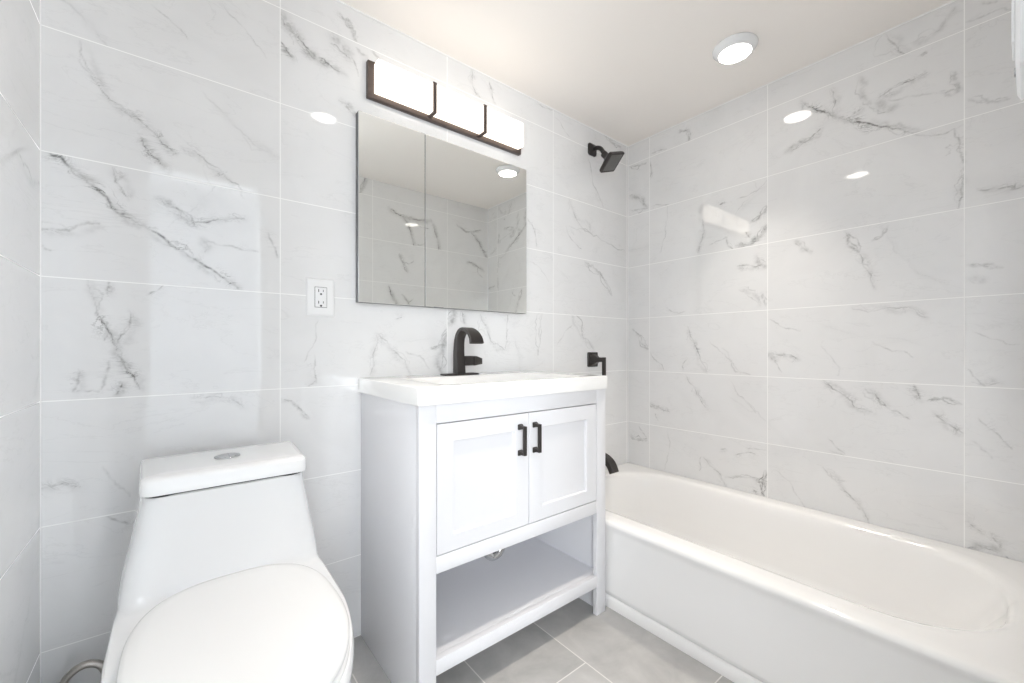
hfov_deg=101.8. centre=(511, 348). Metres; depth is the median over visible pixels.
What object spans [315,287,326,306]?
receptacle
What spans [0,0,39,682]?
wall
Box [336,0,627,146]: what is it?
trim
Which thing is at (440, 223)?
mirror cabinet
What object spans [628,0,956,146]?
trim
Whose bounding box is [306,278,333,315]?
outlet
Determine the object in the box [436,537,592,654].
shelf
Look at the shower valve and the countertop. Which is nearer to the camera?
the countertop
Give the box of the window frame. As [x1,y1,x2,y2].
[1011,0,1023,99]
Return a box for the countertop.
[358,371,606,405]
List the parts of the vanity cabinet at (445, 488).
panel, leg, door, rail, shelf rail, rail, handle, handle, door, panel, leg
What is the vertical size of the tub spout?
0.106 m
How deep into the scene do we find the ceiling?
1.63 m
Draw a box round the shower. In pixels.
[588,143,623,172]
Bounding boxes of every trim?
[40,0,40,682]
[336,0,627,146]
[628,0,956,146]
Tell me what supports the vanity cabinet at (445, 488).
on the floor
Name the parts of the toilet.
tank lid, seat lid, seat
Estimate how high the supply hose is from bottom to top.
0.113 m
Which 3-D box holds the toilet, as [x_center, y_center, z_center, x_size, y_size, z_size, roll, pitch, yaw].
[-0.600,0.655,0.912,0.432,0.745,0.775,0,0,-39]
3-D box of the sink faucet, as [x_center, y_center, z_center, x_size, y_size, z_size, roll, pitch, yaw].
[-0.167,0.011,1.626,0.178,0.187,0.151,0,0,-39]
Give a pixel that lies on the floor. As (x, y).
(569, 644)
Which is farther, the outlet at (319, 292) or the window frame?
the outlet at (319, 292)
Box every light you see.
[366,59,522,155]
[712,32,758,63]
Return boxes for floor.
[351,598,733,682]
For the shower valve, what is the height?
0.138 m
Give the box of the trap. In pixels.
[484,548,504,560]
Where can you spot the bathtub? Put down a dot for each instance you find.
(752, 588)
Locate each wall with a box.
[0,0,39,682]
[41,0,627,682]
[628,0,1023,562]
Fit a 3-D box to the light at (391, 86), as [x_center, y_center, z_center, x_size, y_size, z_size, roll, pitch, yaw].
[-0.229,-0.970,1.704,0.717,0.132,0.065,0,0,-39]
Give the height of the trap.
0.541 m
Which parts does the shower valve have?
lever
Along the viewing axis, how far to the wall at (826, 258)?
1.66 m
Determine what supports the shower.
attached to the wall at (198, 157)
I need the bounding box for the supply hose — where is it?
[59,659,103,682]
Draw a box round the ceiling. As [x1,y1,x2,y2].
[340,0,952,145]
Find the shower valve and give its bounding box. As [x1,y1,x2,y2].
[587,352,605,374]
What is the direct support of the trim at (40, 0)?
attached to the wall at (19, 19)
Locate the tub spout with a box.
[605,453,618,473]
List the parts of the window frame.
plate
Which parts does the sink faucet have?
plate, spout, lever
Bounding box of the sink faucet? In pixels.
[440,327,483,375]
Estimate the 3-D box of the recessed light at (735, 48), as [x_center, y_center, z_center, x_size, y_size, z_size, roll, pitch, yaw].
[0.893,-1.194,1.668,0.164,0.027,0.164,0,0,-39]
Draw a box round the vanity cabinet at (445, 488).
[361,389,604,682]
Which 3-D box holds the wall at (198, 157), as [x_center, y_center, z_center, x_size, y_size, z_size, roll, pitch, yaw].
[-0.226,-0.091,1.749,2.360,2.235,0.001,0,0,-39]
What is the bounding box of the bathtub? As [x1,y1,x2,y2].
[605,463,1023,682]
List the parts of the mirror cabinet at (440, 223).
mirror door, mirror door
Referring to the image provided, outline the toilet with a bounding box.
[100,441,353,682]
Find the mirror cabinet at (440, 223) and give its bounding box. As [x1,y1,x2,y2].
[356,110,526,313]

